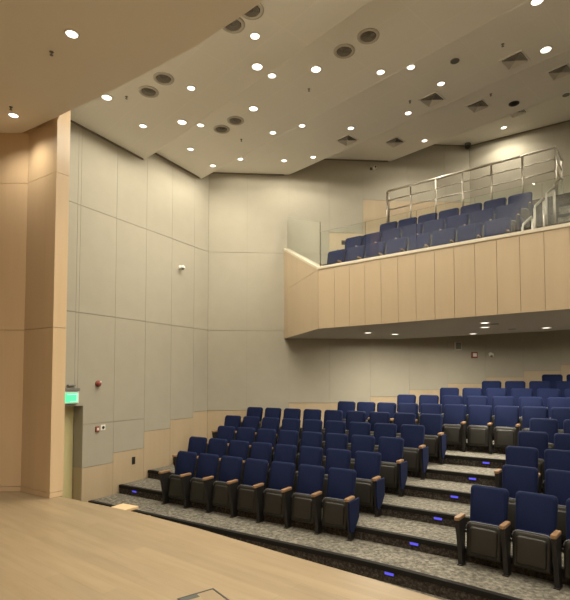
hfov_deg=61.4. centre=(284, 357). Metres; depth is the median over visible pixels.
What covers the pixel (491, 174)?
guard railing
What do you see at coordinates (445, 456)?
trim
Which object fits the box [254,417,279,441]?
seat
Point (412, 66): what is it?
recessed light
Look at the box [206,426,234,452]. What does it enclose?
seat
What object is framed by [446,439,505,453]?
floor
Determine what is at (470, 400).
seat
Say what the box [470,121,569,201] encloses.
wall
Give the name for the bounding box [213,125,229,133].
ceiling vent
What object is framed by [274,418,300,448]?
seat
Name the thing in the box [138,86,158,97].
ceiling vent
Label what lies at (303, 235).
glass balustrade
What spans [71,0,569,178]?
ceiling
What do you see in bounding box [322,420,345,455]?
seat
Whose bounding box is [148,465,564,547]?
floor
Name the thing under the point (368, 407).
seat
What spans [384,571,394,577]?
step light
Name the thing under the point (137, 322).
wall
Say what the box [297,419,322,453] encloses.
seat
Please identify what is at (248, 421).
seat
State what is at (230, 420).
seat
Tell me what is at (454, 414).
seat
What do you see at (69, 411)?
door
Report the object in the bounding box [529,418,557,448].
seat
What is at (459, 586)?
trim
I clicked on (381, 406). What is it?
seat
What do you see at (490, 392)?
seat
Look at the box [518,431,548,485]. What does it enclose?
seat
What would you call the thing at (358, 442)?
seat
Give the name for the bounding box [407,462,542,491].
floor
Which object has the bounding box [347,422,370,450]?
seat
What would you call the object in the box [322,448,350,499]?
seat
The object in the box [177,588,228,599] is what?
floor hatch
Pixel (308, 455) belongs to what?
seat
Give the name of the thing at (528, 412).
seat
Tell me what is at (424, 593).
floor
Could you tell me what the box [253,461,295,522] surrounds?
seat
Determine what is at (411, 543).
step light
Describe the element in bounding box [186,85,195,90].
recessed light
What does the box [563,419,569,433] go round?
seat
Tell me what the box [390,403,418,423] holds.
seat
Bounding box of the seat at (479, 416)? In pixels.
[461,405,491,451]
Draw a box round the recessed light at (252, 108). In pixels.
[248,105,258,111]
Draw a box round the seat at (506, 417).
[487,405,518,453]
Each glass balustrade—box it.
[287,216,320,265]
[321,175,569,265]
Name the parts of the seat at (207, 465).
armrest, panel, seat, shell panel, backrest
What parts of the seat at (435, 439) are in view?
shell panel, seat, backrest, panel, panel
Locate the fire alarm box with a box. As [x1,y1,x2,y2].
[471,352,477,357]
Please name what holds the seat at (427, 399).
on the floor at (449, 447)
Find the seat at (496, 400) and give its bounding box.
[491,396,514,434]
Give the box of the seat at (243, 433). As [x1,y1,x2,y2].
[226,427,254,455]
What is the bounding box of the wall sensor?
[178,265,184,269]
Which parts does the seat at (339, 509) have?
armrest, panel, shell panel, seat, backrest, armrest, panel, panel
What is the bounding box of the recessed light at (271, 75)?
[267,72,276,78]
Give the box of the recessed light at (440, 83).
[436,81,445,85]
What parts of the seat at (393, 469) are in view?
shell panel, seat, backrest, panel, panel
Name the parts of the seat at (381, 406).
backrest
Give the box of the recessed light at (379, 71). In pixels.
[376,69,385,74]
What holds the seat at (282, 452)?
on the floor at (443, 533)
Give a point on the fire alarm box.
(473, 354)
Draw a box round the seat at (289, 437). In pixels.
[270,430,298,466]
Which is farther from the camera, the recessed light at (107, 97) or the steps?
the recessed light at (107, 97)
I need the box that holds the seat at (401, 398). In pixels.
[397,394,415,411]
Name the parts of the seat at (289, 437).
backrest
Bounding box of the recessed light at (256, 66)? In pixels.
[251,62,263,70]
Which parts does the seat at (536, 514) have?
armrest, panel, shell panel, seat, backrest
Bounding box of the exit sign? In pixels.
[65,385,79,403]
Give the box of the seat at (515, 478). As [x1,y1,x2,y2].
[502,464,538,530]
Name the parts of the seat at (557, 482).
backrest, shell panel, seat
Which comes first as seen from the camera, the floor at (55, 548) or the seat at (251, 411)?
the floor at (55, 548)
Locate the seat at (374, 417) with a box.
[369,412,389,435]
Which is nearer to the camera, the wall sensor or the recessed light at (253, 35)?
the recessed light at (253, 35)
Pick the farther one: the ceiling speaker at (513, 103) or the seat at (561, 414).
the ceiling speaker at (513, 103)
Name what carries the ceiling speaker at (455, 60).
attached to the ceiling at (297, 36)
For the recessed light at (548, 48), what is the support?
in the ceiling at (297, 36)
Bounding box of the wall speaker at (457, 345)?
[454,342,461,349]
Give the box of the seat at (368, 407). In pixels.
[357,402,375,421]
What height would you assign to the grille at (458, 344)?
0.190 m
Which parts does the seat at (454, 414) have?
seat, shell panel, backrest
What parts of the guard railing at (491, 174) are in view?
post, post, post, post, rail, rail, post, post, post, post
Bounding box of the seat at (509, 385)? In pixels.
[505,381,525,395]
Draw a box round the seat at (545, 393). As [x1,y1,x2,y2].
[537,388,559,407]
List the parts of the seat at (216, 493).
armrest, panel, seat, shell panel, backrest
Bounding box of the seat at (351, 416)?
[345,411,365,434]
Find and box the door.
[62,406,73,498]
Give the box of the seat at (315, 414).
[298,409,321,444]
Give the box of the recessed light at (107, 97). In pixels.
[101,94,112,100]
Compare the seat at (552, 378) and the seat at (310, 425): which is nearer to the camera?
the seat at (310, 425)
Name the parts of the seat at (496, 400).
backrest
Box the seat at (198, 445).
[172,436,206,477]
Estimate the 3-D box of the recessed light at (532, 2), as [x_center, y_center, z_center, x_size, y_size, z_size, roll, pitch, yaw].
[3.703,-5.239,7.046,0.205,0.012,0.205,-1,-3,29]
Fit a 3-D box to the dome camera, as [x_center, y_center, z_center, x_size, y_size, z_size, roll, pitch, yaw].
[5.078,-5.882,13.334,0.170,0.149,0.170,-1,-3,29]
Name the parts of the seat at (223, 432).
backrest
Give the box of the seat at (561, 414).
[551,407,569,432]
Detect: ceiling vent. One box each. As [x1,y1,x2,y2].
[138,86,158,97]
[153,72,173,84]
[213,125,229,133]
[222,17,244,33]
[227,116,243,124]
[242,3,263,19]
[333,44,354,58]
[335,134,358,145]
[357,28,379,43]
[384,137,404,147]
[418,91,445,107]
[465,99,489,112]
[499,50,530,70]
[509,109,527,117]
[546,63,569,80]
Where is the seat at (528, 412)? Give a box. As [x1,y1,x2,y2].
[515,406,547,445]
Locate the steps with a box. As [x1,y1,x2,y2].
[112,503,137,510]
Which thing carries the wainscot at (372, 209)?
attached to the wall at (251, 363)
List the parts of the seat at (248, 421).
backrest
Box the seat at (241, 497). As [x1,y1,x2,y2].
[227,458,267,517]
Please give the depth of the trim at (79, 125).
12.73 m
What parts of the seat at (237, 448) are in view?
panel, backrest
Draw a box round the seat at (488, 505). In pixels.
[454,485,508,565]
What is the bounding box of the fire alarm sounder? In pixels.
[95,380,101,386]
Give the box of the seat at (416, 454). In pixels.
[401,424,428,479]
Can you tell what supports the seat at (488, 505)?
on the floor at (525, 587)
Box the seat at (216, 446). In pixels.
[195,438,227,477]
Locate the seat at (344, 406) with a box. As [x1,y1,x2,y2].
[337,401,355,421]
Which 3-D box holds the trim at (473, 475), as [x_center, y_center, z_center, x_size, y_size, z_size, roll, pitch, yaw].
[4.789,2.047,7.358,17.069,0.061,0.443,-2,-3,36]
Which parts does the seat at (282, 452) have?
panel, backrest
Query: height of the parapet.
2.436 m
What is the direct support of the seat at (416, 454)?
on the floor at (431, 483)
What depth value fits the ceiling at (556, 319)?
10.07 m
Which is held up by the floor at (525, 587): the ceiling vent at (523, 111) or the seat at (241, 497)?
the seat at (241, 497)
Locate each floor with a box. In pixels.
[0,491,440,599]
[94,493,569,599]
[119,478,569,584]
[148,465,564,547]
[173,462,542,503]
[360,575,448,599]
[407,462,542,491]
[429,450,505,468]
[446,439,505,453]
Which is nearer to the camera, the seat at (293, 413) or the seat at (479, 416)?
the seat at (479, 416)
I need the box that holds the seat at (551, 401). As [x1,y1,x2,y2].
[547,397,569,418]
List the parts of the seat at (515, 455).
armrest, panel, backrest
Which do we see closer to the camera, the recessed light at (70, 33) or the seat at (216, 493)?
the recessed light at (70, 33)
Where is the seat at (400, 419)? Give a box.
[394,412,415,437]
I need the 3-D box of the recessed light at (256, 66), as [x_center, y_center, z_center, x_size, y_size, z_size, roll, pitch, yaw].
[-0.442,-4.619,7.614,0.205,0.012,0.205,-1,-3,29]
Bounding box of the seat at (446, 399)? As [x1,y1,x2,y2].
[441,395,462,423]
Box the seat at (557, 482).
[545,469,569,540]
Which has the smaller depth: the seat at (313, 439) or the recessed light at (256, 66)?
the recessed light at (256, 66)
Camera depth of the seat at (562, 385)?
11.50 m
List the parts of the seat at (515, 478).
shell panel, seat, backrest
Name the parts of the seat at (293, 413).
backrest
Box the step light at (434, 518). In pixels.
[433,516,442,520]
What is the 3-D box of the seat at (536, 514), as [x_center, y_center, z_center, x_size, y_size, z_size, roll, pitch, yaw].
[2.936,2.141,5.746,0.568,0.974,0.517,-2,-3,41]
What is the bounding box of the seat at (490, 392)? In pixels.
[486,388,506,406]
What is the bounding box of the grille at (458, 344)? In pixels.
[456,342,460,348]
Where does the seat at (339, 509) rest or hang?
on the floor at (525, 587)
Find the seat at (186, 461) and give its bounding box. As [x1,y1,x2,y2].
[158,451,196,503]
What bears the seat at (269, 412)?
on the floor at (448, 467)
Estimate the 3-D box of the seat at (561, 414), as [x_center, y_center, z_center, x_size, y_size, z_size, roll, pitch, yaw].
[5.364,1.448,9.259,0.568,0.974,0.517,-2,-3,32]
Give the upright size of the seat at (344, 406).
0.974 m
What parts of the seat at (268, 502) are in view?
armrest, panel, shell panel, seat, backrest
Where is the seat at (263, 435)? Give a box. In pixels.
[248,428,275,457]
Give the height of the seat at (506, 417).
0.974 m
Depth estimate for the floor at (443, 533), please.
7.14 m
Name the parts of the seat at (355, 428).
backrest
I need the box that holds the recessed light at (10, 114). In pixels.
[7,112,19,117]
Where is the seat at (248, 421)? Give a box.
[234,416,259,439]
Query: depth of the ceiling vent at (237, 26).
6.75 m
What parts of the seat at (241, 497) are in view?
panel, armrest, seat, shell panel, backrest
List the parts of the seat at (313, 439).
backrest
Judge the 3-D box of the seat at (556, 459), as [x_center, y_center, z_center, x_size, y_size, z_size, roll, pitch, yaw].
[4.008,1.860,7.050,0.568,0.974,0.517,-2,-3,39]
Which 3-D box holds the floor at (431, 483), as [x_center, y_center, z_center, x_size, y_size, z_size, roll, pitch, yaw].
[4.542,2.522,6.870,17.207,0.701,1.329,-2,-3,37]
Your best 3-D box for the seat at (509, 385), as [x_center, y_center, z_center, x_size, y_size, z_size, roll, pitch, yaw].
[5.681,1.059,11.951,0.568,0.974,0.517,-2,-3,32]
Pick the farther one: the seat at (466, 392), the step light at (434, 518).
the seat at (466, 392)
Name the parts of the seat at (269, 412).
backrest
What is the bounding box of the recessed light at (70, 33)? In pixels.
[64,28,79,38]
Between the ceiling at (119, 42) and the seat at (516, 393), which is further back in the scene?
the seat at (516, 393)
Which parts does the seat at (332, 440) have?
backrest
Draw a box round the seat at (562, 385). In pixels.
[555,381,569,396]
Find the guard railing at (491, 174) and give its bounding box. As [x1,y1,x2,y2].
[386,146,562,216]
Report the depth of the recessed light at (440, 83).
9.01 m
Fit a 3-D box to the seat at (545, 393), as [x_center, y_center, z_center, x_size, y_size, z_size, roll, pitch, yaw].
[5.916,1.179,10.838,0.568,0.974,0.517,-2,-3,32]
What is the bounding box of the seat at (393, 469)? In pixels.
[378,436,406,496]
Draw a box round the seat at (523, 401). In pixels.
[519,397,542,430]
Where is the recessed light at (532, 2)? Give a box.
[529,0,543,5]
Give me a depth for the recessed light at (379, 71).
8.21 m
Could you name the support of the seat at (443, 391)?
on the floor
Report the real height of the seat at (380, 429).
0.974 m
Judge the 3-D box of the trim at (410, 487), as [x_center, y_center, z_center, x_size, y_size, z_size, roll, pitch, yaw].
[4.348,2.181,6.543,17.112,0.061,0.575,-2,-3,37]
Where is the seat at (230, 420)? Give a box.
[211,415,240,437]
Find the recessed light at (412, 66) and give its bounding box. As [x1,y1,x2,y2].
[406,64,415,69]
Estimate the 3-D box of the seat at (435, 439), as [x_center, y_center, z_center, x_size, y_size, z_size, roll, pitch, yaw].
[2.948,1.642,9.825,0.636,0.974,0.517,-2,-3,33]
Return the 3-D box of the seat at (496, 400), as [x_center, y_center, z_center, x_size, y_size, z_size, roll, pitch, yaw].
[4.766,1.338,10.602,0.568,0.974,0.517,-2,-3,32]
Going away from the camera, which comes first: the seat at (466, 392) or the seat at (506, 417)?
the seat at (506, 417)
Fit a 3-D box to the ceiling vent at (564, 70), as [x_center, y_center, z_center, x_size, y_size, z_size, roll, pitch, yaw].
[5.400,-5.599,9.418,0.390,0.029,0.390,2,-3,-43]
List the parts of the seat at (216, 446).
backrest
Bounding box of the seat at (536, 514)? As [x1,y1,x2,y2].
[499,491,557,576]
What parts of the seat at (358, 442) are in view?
backrest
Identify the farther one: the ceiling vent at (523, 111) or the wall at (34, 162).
the ceiling vent at (523, 111)
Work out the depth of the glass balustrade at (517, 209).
8.60 m
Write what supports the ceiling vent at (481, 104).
in the ceiling at (297, 36)
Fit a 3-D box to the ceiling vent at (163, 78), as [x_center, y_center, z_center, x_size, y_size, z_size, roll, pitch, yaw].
[-2.002,-4.600,7.917,0.342,0.023,0.342,-1,-3,29]
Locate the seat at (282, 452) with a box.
[265,444,296,488]
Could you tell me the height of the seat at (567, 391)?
0.974 m
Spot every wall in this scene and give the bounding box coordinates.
[0,110,70,497]
[65,122,208,467]
[207,145,569,414]
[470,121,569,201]
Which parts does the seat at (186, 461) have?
armrest, panel, seat, shell panel, backrest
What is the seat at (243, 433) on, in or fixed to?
on the floor at (393, 499)
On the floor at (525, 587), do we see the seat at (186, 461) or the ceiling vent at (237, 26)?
the seat at (186, 461)
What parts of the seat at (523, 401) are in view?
backrest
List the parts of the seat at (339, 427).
backrest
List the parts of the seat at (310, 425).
backrest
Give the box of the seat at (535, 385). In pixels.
[529,381,550,396]
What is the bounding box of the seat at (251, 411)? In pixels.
[240,407,262,426]
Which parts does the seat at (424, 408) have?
backrest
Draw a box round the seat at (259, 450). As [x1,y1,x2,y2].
[240,442,271,484]
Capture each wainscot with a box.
[72,411,206,501]
[207,200,569,441]
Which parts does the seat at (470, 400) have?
backrest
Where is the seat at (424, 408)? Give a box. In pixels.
[415,403,441,424]
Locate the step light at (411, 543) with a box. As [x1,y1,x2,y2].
[409,541,419,546]
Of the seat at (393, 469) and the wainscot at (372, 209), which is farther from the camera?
the wainscot at (372, 209)
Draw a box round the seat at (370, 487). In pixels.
[354,451,384,516]
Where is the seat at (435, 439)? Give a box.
[420,413,446,464]
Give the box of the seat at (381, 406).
[367,402,396,422]
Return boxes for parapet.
[284,223,569,338]
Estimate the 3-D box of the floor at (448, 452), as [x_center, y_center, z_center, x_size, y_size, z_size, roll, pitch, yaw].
[5.744,2.423,8.497,16.455,1.039,0.809,-2,-3,32]
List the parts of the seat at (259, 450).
panel, backrest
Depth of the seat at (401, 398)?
11.91 m
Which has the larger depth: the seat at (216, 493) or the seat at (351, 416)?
the seat at (351, 416)
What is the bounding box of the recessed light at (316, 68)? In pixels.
[310,65,321,72]
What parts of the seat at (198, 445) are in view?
backrest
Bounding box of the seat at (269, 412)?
[259,407,281,427]
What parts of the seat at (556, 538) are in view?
armrest, panel, seat, backrest, shell panel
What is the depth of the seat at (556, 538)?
5.43 m
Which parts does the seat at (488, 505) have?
armrest, panel, shell panel, seat, backrest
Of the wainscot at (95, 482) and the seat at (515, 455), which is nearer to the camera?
the seat at (515, 455)
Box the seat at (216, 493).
[202,455,242,512]
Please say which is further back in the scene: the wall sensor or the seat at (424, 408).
the wall sensor
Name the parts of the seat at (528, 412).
panel, backrest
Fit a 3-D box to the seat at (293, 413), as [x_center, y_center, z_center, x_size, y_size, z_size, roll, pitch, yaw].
[0.048,1.723,11.665,0.568,0.974,0.517,-2,-3,32]
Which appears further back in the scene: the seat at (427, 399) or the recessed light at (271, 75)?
the seat at (427, 399)
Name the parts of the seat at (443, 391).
backrest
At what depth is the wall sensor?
11.71 m
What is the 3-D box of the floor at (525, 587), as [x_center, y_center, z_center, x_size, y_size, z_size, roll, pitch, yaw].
[3.295,2.676,4.603,17.298,0.194,1.441,-2,-3,39]
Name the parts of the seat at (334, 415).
backrest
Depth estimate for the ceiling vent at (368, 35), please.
7.34 m
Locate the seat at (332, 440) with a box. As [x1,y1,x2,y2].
[322,433,347,467]
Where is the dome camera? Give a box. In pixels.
[465,142,470,148]
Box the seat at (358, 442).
[350,435,374,469]
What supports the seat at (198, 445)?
on the floor at (443, 533)
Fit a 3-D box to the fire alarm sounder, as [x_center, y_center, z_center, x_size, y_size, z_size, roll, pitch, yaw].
[-3.718,0.512,9.604,0.086,0.128,0.128,-1,-3,29]
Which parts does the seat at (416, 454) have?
shell panel, seat, backrest, panel, panel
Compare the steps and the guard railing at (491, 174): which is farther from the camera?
the guard railing at (491, 174)
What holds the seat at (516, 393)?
on the floor
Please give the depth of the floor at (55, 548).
4.50 m
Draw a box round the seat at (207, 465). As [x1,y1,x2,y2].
[180,453,218,508]
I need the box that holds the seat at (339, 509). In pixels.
[311,467,358,540]
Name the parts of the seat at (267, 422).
backrest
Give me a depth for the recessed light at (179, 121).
9.24 m
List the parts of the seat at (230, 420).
backrest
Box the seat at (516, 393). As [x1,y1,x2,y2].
[511,388,532,406]
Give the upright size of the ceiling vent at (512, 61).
0.029 m
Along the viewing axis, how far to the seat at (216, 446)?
9.84 m
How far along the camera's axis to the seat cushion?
5.69 m
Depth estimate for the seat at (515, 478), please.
6.72 m
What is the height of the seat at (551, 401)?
0.974 m
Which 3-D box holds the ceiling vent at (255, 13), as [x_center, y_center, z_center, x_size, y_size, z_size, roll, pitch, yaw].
[-0.454,-4.665,6.445,0.342,0.023,0.342,-1,-3,29]
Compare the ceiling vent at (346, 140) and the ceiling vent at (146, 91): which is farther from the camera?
the ceiling vent at (346, 140)
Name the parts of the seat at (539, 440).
backrest, shell panel, seat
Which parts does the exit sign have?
lit panel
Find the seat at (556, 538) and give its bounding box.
[550,498,569,589]
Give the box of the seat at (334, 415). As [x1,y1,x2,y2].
[322,410,342,440]
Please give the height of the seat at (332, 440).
0.974 m
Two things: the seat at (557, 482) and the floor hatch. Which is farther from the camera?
the seat at (557, 482)
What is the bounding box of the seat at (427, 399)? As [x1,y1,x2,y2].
[418,395,438,423]
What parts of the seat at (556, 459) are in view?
panel, backrest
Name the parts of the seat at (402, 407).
backrest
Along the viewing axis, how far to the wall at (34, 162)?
7.36 m
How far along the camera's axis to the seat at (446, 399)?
11.32 m
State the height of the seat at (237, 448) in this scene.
0.974 m
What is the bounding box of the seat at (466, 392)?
[462,388,482,405]
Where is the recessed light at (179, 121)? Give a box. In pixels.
[177,119,186,124]
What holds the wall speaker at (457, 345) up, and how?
attached to the wall at (251, 363)
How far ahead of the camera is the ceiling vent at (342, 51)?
7.68 m
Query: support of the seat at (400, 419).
on the floor at (448, 467)
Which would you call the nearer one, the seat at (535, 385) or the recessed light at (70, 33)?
the recessed light at (70, 33)
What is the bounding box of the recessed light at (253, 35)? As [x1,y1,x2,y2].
[249,32,260,39]
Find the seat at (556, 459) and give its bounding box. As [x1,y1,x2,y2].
[538,449,569,493]
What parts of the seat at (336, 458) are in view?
shell panel, backrest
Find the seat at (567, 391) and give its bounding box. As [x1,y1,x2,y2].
[565,389,569,396]
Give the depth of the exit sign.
9.01 m
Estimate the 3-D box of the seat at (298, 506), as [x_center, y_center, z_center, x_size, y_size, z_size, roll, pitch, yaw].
[0.299,2.224,7.648,0.568,0.974,0.517,-2,-3,32]
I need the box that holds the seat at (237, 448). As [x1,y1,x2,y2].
[216,440,248,480]
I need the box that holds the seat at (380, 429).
[374,423,396,451]
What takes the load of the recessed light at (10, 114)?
in the ceiling at (119, 42)
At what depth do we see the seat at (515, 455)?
7.46 m
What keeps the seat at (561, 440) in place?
on the floor at (431, 483)
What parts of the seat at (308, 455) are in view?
shell panel, backrest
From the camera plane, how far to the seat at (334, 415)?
11.15 m
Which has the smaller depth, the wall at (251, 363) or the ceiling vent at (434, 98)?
the ceiling vent at (434, 98)
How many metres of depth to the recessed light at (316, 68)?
8.14 m
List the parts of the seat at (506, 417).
panel, shell panel, seat, backrest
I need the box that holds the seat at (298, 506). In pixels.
[281,464,324,528]
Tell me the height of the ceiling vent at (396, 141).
0.029 m
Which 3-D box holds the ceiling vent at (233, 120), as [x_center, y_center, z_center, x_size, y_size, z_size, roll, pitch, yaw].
[-1.006,-4.818,9.757,0.342,0.023,0.342,-1,-3,29]
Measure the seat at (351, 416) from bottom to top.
0.974 m
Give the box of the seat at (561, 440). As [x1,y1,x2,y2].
[554,433,569,449]
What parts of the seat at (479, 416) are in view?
panel, seat, shell panel, backrest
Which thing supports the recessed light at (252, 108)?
in the ceiling at (297, 36)
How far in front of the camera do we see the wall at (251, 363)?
12.96 m
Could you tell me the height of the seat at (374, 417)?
0.974 m
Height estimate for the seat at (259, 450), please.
0.974 m
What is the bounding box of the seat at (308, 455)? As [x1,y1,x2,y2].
[292,446,322,493]
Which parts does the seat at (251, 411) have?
backrest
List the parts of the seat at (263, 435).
backrest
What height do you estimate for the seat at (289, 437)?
0.974 m
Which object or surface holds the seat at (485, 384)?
on the floor
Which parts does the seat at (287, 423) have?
backrest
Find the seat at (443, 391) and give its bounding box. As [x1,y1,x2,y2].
[440,388,458,413]
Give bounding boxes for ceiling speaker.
[450,58,459,63]
[508,101,519,106]
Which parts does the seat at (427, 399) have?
backrest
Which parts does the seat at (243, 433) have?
backrest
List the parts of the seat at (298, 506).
armrest, panel, shell panel, seat, backrest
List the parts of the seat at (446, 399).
backrest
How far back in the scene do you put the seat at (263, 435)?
10.18 m
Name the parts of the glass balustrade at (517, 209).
glass panel, glass panel, glass panel, glass panel, glass panel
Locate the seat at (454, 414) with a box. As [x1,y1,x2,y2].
[442,404,465,444]
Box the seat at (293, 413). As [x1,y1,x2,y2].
[278,408,300,433]
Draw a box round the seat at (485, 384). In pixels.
[482,381,501,395]
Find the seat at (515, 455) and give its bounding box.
[494,446,538,487]
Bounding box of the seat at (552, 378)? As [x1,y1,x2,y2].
[542,374,562,388]
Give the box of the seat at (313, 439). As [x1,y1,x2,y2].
[295,431,322,470]
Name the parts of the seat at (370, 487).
shell panel, seat, backrest, panel, armrest, panel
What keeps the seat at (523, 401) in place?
on the floor at (449, 447)
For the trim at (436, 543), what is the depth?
6.80 m
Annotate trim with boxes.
[70,120,569,177]
[88,500,522,599]
[119,484,563,573]
[148,470,469,521]
[398,485,470,497]
[420,469,494,479]
[438,455,505,462]
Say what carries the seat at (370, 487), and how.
on the floor at (443, 533)
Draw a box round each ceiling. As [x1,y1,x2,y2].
[0,0,262,132]
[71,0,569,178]
[285,309,569,338]
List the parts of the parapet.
panel, panel, panel, panel, panel, panel, panel, panel, panel, panel, panel, panel, panel, panel, panel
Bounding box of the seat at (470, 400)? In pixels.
[466,396,487,433]
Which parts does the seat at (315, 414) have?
backrest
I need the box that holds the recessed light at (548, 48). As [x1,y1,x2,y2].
[539,45,552,53]
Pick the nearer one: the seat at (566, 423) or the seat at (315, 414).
the seat at (566, 423)

